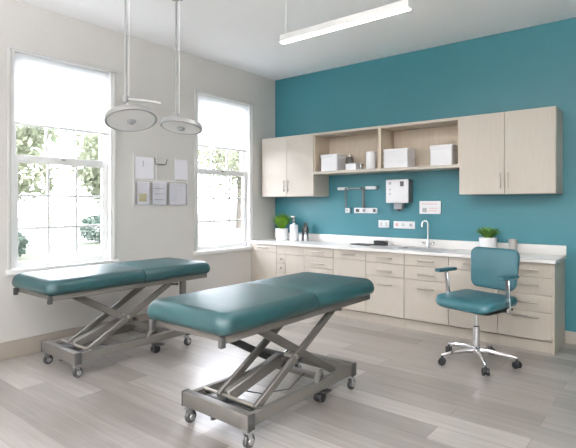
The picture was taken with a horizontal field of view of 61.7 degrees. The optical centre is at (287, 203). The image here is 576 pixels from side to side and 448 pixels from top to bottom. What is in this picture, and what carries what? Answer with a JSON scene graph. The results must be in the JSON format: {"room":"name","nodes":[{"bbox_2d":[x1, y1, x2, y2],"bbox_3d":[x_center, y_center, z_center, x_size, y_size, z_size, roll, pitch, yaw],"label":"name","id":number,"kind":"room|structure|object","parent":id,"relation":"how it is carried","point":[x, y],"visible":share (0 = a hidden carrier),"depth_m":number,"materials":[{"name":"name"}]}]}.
{"room":"medical treatment room","nodes":[
{"label":"medical treatment room","id":0,"kind":"room"},
{"bbox_2d":[0,0,274,342],"bbox_3d":[-2.603,-0.215,3.857,0.150,3.030,7.850,0,0,39],"label":"wall","id":1,"kind":"structure","parent":0,"point":[143,232],"depth_m":5.06,"materials":[{"name":"white paint"}]},
{"bbox_2d":[5,44,118,275],"bbox_3d":[-2.084,-0.370,4.473,0.185,1.937,1.040,0,0,39],"label":"window","id":2,"kind":"structure","parent":1,"relation":"in","point":[107,161],"depth_m":4.42,"materials":[{"name":"white wood"}]},
{"bbox_2d":[15,52,108,134],"bbox_3d":[-2.070,-0.992,4.462,0.034,0.614,0.932,0,0,39],"label":"roller shade","id":3,"kind":"object","parent":2,"relation":"attached to","point":[48,93],"visible":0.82,"depth_m":4.41,"materials":[{"name":"fabric"}]},
{"bbox_2d":[0,313,149,360],"bbox_3d":[-2.711,1.228,3.591,0.014,0.145,7.100,0,0,39],"label":"baseboard","id":4,"kind":"structure","parent":1,"relation":"attached to","point":[25,346],"depth_m":4.19,"materials":[{"name":"beige"}]},
{"bbox_2d":[133,154,187,205],"bbox_3d":[-1.365,-0.249,5.249,0.032,0.542,0.714,0,0,39],"label":"rack","id":5,"kind":"object","parent":1,"relation":"attached to","point":[155,158],"visible":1,"depth_m":5.19,"materials":[{"name":"white plastic"}]},
{"bbox_2d":[137,181,149,203],"bbox_3d":[-1.517,-0.115,5.056,0.004,0.240,0.150,0,0,39],"label":"leaflet","id":6,"kind":"object","parent":5,"relation":"in","point":[143,188],"visible":1,"depth_m":5.06,"materials":[{"name":"white paper"}]},
{"bbox_2d":[135,156,153,178],"bbox_3d":[-1.509,-0.380,5.072,0.004,0.230,0.225,0,0,39],"label":"paper notice","id":7,"kind":"object","parent":5,"relation":"attached to","point":[144,166],"visible":1,"depth_m":5.07,"materials":[{"name":"white paper"}]},
{"bbox_2d":[153,182,166,203],"bbox_3d":[-1.388,-0.117,5.216,0.004,0.245,0.180,0,0,39],"label":"leaflet","id":8,"kind":"object","parent":5,"relation":"in","point":[159,188],"visible":1,"depth_m":5.22,"materials":[{"name":"white paper"}]},
{"bbox_2d":[169,183,185,203],"bbox_3d":[-1.237,-0.113,5.405,0.003,0.235,0.225,0,0,39],"label":"leaflet","id":9,"kind":"object","parent":5,"relation":"in","point":[177,192],"visible":1,"depth_m":5.40,"materials":[{"name":"white paper"}]},
{"bbox_2d":[175,159,186,179],"bbox_3d":[-1.207,-0.388,5.448,0.003,0.225,0.170,0,0,39],"label":"paper notice","id":10,"kind":"object","parent":5,"relation":"attached to","point":[180,165],"visible":1,"depth_m":5.44,"materials":[{"name":"white paper"}]},
{"bbox_2d":[193,89,253,255],"bbox_3d":[-0.824,-0.370,6.042,0.185,1.937,1.035,0,0,39],"label":"window","id":11,"kind":"structure","parent":1,"relation":"in","point":[246,172],"depth_m":6.15,"materials":[{"name":"white wood"}]},
{"bbox_2d":[198,94,248,151],"bbox_3d":[-0.809,-0.992,6.030,0.034,0.614,0.927,0,0,39],"label":"roller shade","id":12,"kind":"object","parent":11,"relation":"attached to","point":[225,124],"visible":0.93,"depth_m":6.02,"materials":[{"name":"fabric"}]},
{"bbox_2d":[0,314,575,447],"bbox_3d":[-0.070,1.360,1.820,6.650,0.120,7.850,0,0,39],"label":"floor","id":13,"kind":"structure","parent":0,"point":[401,396],"depth_m":3.22,"materials":[{"name":"beige wood"}]},
{"bbox_2d":[12,257,209,377],"bbox_3d":[-1.454,0.920,4.184,0.673,0.760,1.543,0,0,39],"label":"table","id":14,"kind":"object","parent":13,"relation":"on","point":[75,283],"visible":0.95,"depth_m":3.91,"materials":[{"name":"teal leather"}]},
{"bbox_2d":[12,264,144,295],"bbox_3d":[-1.689,0.598,3.891,0.673,0.116,0.792,0,0,39],"label":"cushion","id":15,"kind":"object","parent":14,"relation":"on","point":[82,280],"depth_m":3.70,"materials":[{"name":"teal leather"}]},
{"bbox_2d":[109,257,209,282],"bbox_3d":[-1.204,0.598,4.495,0.673,0.116,0.746,0,0,39],"label":"cushion","id":16,"kind":"object","parent":14,"relation":"on","point":[158,270],"depth_m":4.31,"materials":[{"name":"teal leather"}]},
{"bbox_2d":[147,272,373,447],"bbox_3d":[-0.086,0.920,3.140,0.673,0.760,1.543,0,0,39],"label":"table","id":17,"kind":"object","parent":13,"relation":"on","point":[229,314],"visible":1,"depth_m":2.85,"materials":[{"name":"teal leather"}]},
{"bbox_2d":[147,283,318,335],"bbox_3d":[-0.322,0.598,2.847,0.673,0.116,0.792,0,0,39],"label":"cushion","id":18,"kind":"object","parent":17,"relation":"on","point":[240,309],"depth_m":2.65,"materials":[{"name":"teal leather"}]},
{"bbox_2d":[246,272,373,309],"bbox_3d":[0.163,0.598,3.451,0.673,0.116,0.746,0,0,39],"label":"cushion","id":19,"kind":"object","parent":17,"relation":"on","point":[330,291],"depth_m":3.29,"materials":[{"name":"teal leather"}]},
{"bbox_2d":[251,243,276,280],"bbox_3d":[-0.175,0.905,6.398,0.439,0.789,0.528,0,0,39],"label":"base cabinet","id":20,"kind":"object","parent":13,"relation":"on","point":[263,256],"visible":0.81,"depth_m":6.22,"materials":[{"name":"beige wood"}]},
{"bbox_2d":[277,245,304,276],"bbox_3d":[0.168,0.905,6.125,0.433,0.789,0.523,0,0,39],"label":"base cabinet","id":21,"kind":"object","parent":13,"relation":"on","point":[290,259],"visible":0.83,"depth_m":5.95,"materials":[{"name":"beige wood"}]},
{"bbox_2d":[304,247,334,315],"bbox_3d":[0.498,0.905,5.856,0.416,0.789,0.528,0,0,39],"label":"base cabinet","id":22,"kind":"object","parent":13,"relation":"on","point":[316,260],"visible":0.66,"depth_m":5.67,"materials":[{"name":"beige wood"}]},
{"bbox_2d":[333,249,367,321],"bbox_3d":[0.827,0.905,5.592,0.422,0.789,0.528,0,0,39],"label":"base cabinet","id":23,"kind":"object","parent":13,"relation":"on","point":[352,263],"visible":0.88,"depth_m":5.40,"materials":[{"name":"beige wood"}]},
{"bbox_2d":[366,251,405,327],"bbox_3d":[1.169,0.905,5.317,0.452,0.789,0.528,0,0,39],"label":"base cabinet","id":24,"kind":"object","parent":13,"relation":"on","point":[385,305],"visible":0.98,"depth_m":5.13,"materials":[{"name":"beige wood"}]},
{"bbox_2d":[404,254,449,335],"bbox_3d":[1.527,0.905,5.029,0.464,0.789,0.528,0,0,39],"label":"base cabinet","id":25,"kind":"object","parent":13,"relation":"on","point":[422,283],"visible":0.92,"depth_m":4.86,"materials":[{"name":"beige wood"}]},
{"bbox_2d":[249,232,566,263],"bbox_3d":[1.047,0.450,5.423,3.574,0.120,0.534,0,0,39],"label":"countertop","id":26,"kind":"structure","parent":25,"relation":"on","point":[535,253],"depth_m":5.21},
{"bbox_2d":[271,213,291,239],"bbox_3d":[-0.078,0.286,6.406,0.350,0.388,0.372,0,0,-29],"label":"potted plant","id":27,"kind":"object","parent":26,"relation":"on","point":[282,222],"visible":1,"depth_m":6.35,"materials":[{"name":"green plant"}]},
{"bbox_2d":[290,216,297,240],"bbox_3d":[0.078,0.319,6.257,0.108,0.322,0.108,0,0,39],"label":"pump bottle","id":28,"kind":"object","parent":26,"relation":"on","point":[293,228],"visible":0.98,"depth_m":6.21,"materials":[{"name":"white plastic"}]},
{"bbox_2d":[302,223,308,240],"bbox_3d":[0.226,0.362,6.298,0.084,0.236,0.084,0,0,39],"label":"bottle","id":29,"kind":"object","parent":26,"relation":"on","point":[305,228],"visible":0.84,"depth_m":6.27,"materials":[{"name":"grey metal"}]},
{"bbox_2d":[350,243,373,245],"bbox_3d":[0.877,0.474,5.679,0.170,0.011,0.250,0,0,-44],"label":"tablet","id":30,"kind":"object","parent":26,"relation":"on","point":[363,244],"visible":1,"depth_m":5.62,"materials":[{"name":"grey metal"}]},
{"bbox_2d":[374,240,387,245],"bbox_3d":[1.085,0.454,5.627,0.154,0.052,0.084,0,0,36],"label":"case","id":31,"kind":"object","parent":26,"relation":"on","point":[376,242],"visible":0.98,"depth_m":5.59,"materials":[{"name":"black plastic"}]},
{"bbox_2d":[393,247,454,251],"bbox_3d":[1.434,0.492,5.103,0.560,0.031,0.310,0,0,39],"label":"sink","id":32,"kind":"object","parent":26,"relation":"in","point":[403,248],"visible":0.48,"depth_m":5.17,"materials":[{"name":"silver metal"}]},
{"bbox_2d":[398,247,445,250],"bbox_3d":[1.434,0.493,5.103,0.500,0.028,0.250,0,0,39],"label":"basin","id":33,"kind":"object","parent":32,"relation":"in","point":[404,248],"depth_m":5.20,"materials":[{"name":"silver metal"}]},
{"bbox_2d":[421,220,433,247],"bbox_3d":[1.531,0.328,5.268,0.144,0.304,0.064,0,0,39],"label":"faucet","id":34,"kind":"object","parent":26,"relation":"on","point":[427,243],"visible":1,"depth_m":5.26,"materials":[{"name":"silver metal"}]},
{"bbox_2d":[475,226,501,247],"bbox_3d":[2.002,0.350,4.850,0.292,0.260,0.299,0,0,10],"label":"potted succulent","id":35,"kind":"object","parent":26,"relation":"on","point":[488,239],"visible":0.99,"depth_m":4.78,"materials":[{"name":"green plant"}]},
{"bbox_2d":[479,237,497,247],"bbox_3d":[2.007,0.407,4.834,0.176,0.145,0.176,0,0,39],"label":"pot","id":36,"kind":"object","parent":26,"relation":"on","point":[491,242],"depth_m":4.77,"materials":[{"name":"white ceramic"}]},
{"bbox_2d":[508,239,516,249],"bbox_3d":[2.198,0.412,4.713,0.080,0.135,0.080,0,0,39],"label":"cup","id":37,"kind":"object","parent":26,"relation":"on","point":[512,242],"visible":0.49,"depth_m":4.68,"materials":[{"name":"grey ceramic"}]},
{"bbox_2d":[449,257,498,344],"bbox_3d":[1.887,0.905,4.740,0.454,0.789,0.528,0,0,39],"label":"base cabinet","id":38,"kind":"object","parent":13,"relation":"on","point":[461,323],"visible":0.4,"depth_m":4.61,"materials":[{"name":"beige wood"}]},
{"bbox_2d":[435,247,521,375],"bbox_3d":[1.545,0.837,3.957,0.632,0.927,0.652,0,0,-34],"label":"swivel chair","id":39,"kind":"object","parent":13,"relation":"on","point":[497,269],"visible":1,"depth_m":3.94,"materials":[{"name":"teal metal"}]},
{"bbox_2d":[498,260,564,355],"bbox_3d":[2.246,0.905,4.451,0.464,0.789,0.528,0,0,39],"label":"base cabinet","id":40,"kind":"object","parent":13,"relation":"on","point":[536,322],"visible":0.67,"depth_m":4.26,"materials":[{"name":"beige wood"}]},
{"bbox_2d":[16,0,575,79],"bbox_3d":[-0.070,-1.805,1.820,6.650,0.150,7.850,0,0,39],"label":"ceiling","id":41,"kind":"structure","parent":0,"point":[244,35],"depth_m":4.64,"materials":[{"name":"white paint"}]},
{"bbox_2d":[104,0,160,131],"bbox_3d":[-1.137,-1.138,3.500,0.358,1.184,0.368,0,0,39],"label":"lamp","id":42,"kind":"object","parent":41,"relation":"hanging from","point":[128,117],"visible":1,"depth_m":3.50,"materials":[{"name":"grey metal"}]},
{"bbox_2d":[160,0,201,134],"bbox_3d":[-0.888,-1.164,4.011,0.345,1.132,0.342,0,0,39],"label":"lamp","id":43,"kind":"object","parent":41,"relation":"hanging from","point":[175,124],"visible":1,"depth_m":4.01,"materials":[{"name":"grey metal"}]},
{"bbox_2d":[280,0,410,43],"bbox_3d":[0.392,-1.534,3.663,1.140,0.392,0.056,0,0,39],"label":"linear pendant","id":44,"kind":"object","parent":41,"relation":"hanging from","point":[404,5],"visible":1,"depth_m":3.60,"materials":[{"name":"white metal"}]},
{"bbox_2d":[275,17,575,331],"bbox_3d":[2.362,-0.215,4.805,6.400,3.030,0.150,0,0,39],"label":"wall","id":45,"kind":"structure","parent":0,"point":[532,67],"depth_m":5.22,"materials":[{"name":"teal paint"}]},
{"bbox_2d":[262,133,328,196],"bbox_3d":[0.076,-0.481,6.305,0.848,0.773,0.376,0,0,39],"label":"upper cabinet","id":46,"kind":"object","parent":45,"relation":"attached to","point":[288,161],"visible":0.98,"depth_m":6.15,"materials":[{"name":"beige laminate"}]},
{"bbox_2d":[345,208,350,212],"bbox_3d":[0.745,0.080,5.985,0.064,0.060,0.036,0,0,39],"label":"holder","id":47,"kind":"object","parent":45,"relation":"attached to","point":[347,210],"visible":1,"depth_m":5.97,"materials":[{"name":"white plastic"}]},
{"bbox_2d":[337,186,377,207],"bbox_3d":[0.838,-0.082,5.890,0.545,0.264,0.068,0,0,39],"label":"rail","id":48,"kind":"object","parent":45,"relation":"attached to","point":[365,187],"visible":1,"depth_m":5.81,"materials":[{"name":"white plastic"}]},
{"bbox_2d":[354,208,377,212],"bbox_3d":[0.935,0.079,5.827,0.310,0.066,0.044,0,0,39],"label":"panel","id":49,"kind":"object","parent":45,"relation":"attached to","point":[356,210],"visible":1,"depth_m":5.81,"materials":[{"name":"white plastic"}]},
{"bbox_2d":[379,220,388,227],"bbox_3d":[1.132,0.236,5.688,0.140,0.088,0.014,0,0,39],"label":"double outlet","id":50,"kind":"object","parent":45,"relation":"attached to","point":[382,223],"visible":1,"depth_m":5.68,"materials":[{"name":"white plastic"}]},
{"bbox_2d":[314,117,458,175],"bbox_3d":[1.115,-0.617,5.493,1.785,0.503,0.339,0,0,39],"label":"open shelf","id":51,"kind":"object","parent":45,"relation":"attached to","point":[419,136],"visible":0.77,"depth_m":5.45,"materials":[{"name":"beige laminate"}]},
{"bbox_2d":[321,154,345,170],"bbox_3d":[0.555,-0.500,5.912,0.247,0.205,0.210,0,0,39],"label":"storage box","id":52,"kind":"object","parent":51,"relation":"on","point":[329,162],"visible":0.8,"depth_m":5.83,"materials":[{"name":"white plastic"}]},
{"bbox_2d":[345,163,360,169],"bbox_3d":[0.763,-0.434,5.673,0.152,0.074,0.108,0,0,39],"label":"box","id":53,"kind":"object","parent":51,"relation":"on","point":[354,166],"visible":0.88,"depth_m":5.63,"materials":[{"name":"white cardboard"}]},
{"bbox_2d":[366,151,376,168],"bbox_3d":[0.956,-0.498,5.538,0.121,0.202,0.121,0,0,39],"label":"canister","id":54,"kind":"object","parent":51,"relation":"on","point":[371,155],"visible":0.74,"depth_m":5.49,"materials":[{"name":"white plastic"}]},
{"bbox_2d":[383,161,414,167],"bbox_3d":[1.234,-0.432,5.340,0.292,0.068,0.208,0,0,39],"label":"flat box","id":55,"kind":"object","parent":51,"relation":"on","point":[393,164],"visible":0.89,"depth_m":5.25,"materials":[{"name":"white cardboard"}]},
{"bbox_2d":[383,154,414,161],"bbox_3d":[1.234,-0.501,5.340,0.292,0.068,0.208,0,0,39],"label":"flat box","id":56,"kind":"object","parent":55,"relation":"on","point":[405,157],"visible":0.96,"depth_m":5.25,"materials":[{"name":"white plastic"}]},
{"bbox_2d":[383,148,414,155],"bbox_3d":[1.234,-0.570,5.340,0.292,0.068,0.208,0,0,39],"label":"flat box","id":57,"kind":"object","parent":56,"relation":"on","point":[400,151],"visible":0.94,"depth_m":5.25,"materials":[{"name":"white plastic"}]},
{"bbox_2d":[430,144,457,165],"bbox_3d":[1.633,-0.503,5.039,0.240,0.212,0.200,0,0,39],"label":"storage box","id":58,"kind":"object","parent":51,"relation":"on","point":[447,154],"visible":0.8,"depth_m":4.96,"materials":[{"name":"white plastic"}]},
{"bbox_2d":[386,179,412,210],"bbox_3d":[1.270,-0.100,5.497,0.274,0.356,0.138,0,0,39],"label":"wall dispenser","id":59,"kind":"object","parent":45,"relation":"attached to","point":[399,192],"visible":1,"depth_m":5.44,"materials":[{"name":"grey plastic"}]},
{"bbox_2d":[394,221,414,228],"bbox_3d":[1.331,0.240,5.526,0.260,0.084,0.017,0,0,39],"label":"outlet strip","id":60,"kind":"object","parent":45,"relation":"attached to","point":[397,224],"visible":1,"depth_m":5.52,"materials":[{"name":"white plastic"}]},
{"bbox_2d":[275,232,565,254],"bbox_3d":[1.209,0.435,5.624,3.574,0.090,0.016,0,0,39],"label":"backsplash","id":61,"kind":"structure","parent":45,"relation":"attached to","point":[451,244],"depth_m":5.28,"materials":[{"name":"white"}]},
{"bbox_2d":[419,201,440,213],"bbox_3d":[1.571,0.038,5.331,0.244,0.144,0.019,0,0,39],"label":"sign","id":62,"kind":"object","parent":45,"relation":"attached to","point":[425,207],"visible":1,"depth_m":5.32,"materials":[{"name":"white plastic"}]},
{"bbox_2d":[459,106,562,194],"bbox_3d":[2.133,-0.481,4.651,0.855,0.773,0.376,0,0,39],"label":"upper cabinet","id":63,"kind":"object","parent":45,"relation":"attached to","point":[518,151],"visible":1,"depth_m":4.50,"materials":[{"name":"beige laminate"}]},
{"bbox_2d":[565,331,575,344],"bbox_3d":[3.698,1.242,3.626,2.840,0.115,0.014,0,0,39],"label":"baseboard","id":64,"kind":"structure","parent":45,"relation":"attached to","point":[570,337],"depth_m":4.48,"materials":[{"name":"beige"}]},
{"label":"outside","id":65,"kind":"structure","parent":0,"visible":0},
{"bbox_2d":[18,213,241,261],"bbox_3d":[-17.351,1.750,33.390,59.850,0.100,100.000,0,0,39],"label":"ground","id":66,"kind":"structure","parent":65,"point":[56,251],"depth_m":22.45,"materials":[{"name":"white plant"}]},
{"bbox_2d":[18,232,29,256],"bbox_3d":[-8.618,1.265,14.794,1.221,1.035,1.215,0,0,39],"label":"rounded shrub","id":67,"kind":"object","parent":66,"relation":"on","point":[22,240],"visible":0.27,"depth_m":14.79,"materials":[{"name":"green plant"}]},
{"bbox_2d":[16,124,66,203],"bbox_3d":[-9.611,-1.562,15.448,4.996,6.535,4.813,0,0,-4],"label":"broadleaf tree","id":68,"kind":"object","parent":66,"relation":"on","point":[27,137],"visible":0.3,"depth_m":15.21,"materials":[{"name":"green plant"}]},
{"bbox_2d":[69,132,100,209],"bbox_3d":[-8.759,-1.227,24.869,4.331,5.867,4.869,0,0,-8],"label":"broadleaf tree","id":69,"kind":"object","parent":66,"relation":"on","point":[90,176],"visible":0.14,"depth_m":23.39,"materials":[{"name":"green plant"}]},
{"bbox_2d":[79,213,100,242],"bbox_3d":[-8.191,1.029,21.089,1.892,1.355,1.894,0,0,39],"label":"rounded shrub","id":70,"kind":"object","parent":66,"relation":"on","point":[96,220],"visible":0.59,"depth_m":20.66,"materials":[{"name":"green plant"}]},
{"bbox_2d":[18,221,241,246],"bbox_3d":[-11.643,1.695,28.800,14.500,0.010,100.000,0,0,39],"label":"path","id":71,"kind":"structure","parent":66,"relation":"on","point":[58,236],"depth_m":27.61,"materials":[{"name":"white"}]},
{"bbox_2d":[82,133,98,199],"bbox_3d":[-12.367,-2.084,35.132,6.149,7.578,6.133,0,0,39],"label":"broadleaf tree","id":72,"kind":"object","parent":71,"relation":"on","point":[87,133],"visible":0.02,"depth_m":34.89,"materials":[{"name":"green plant"}]},
{"bbox_2d":[198,146,241,228],"bbox_3d":[-3.543,-2.309,32.828,8.245,8.026,7.662,0,0,-26],"label":"broadleaf tree","id":73,"kind":"object","parent":71,"relation":"on","point":[219,157],"visible":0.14,"depth_m":31.45,"materials":[{"name":"green plant"}]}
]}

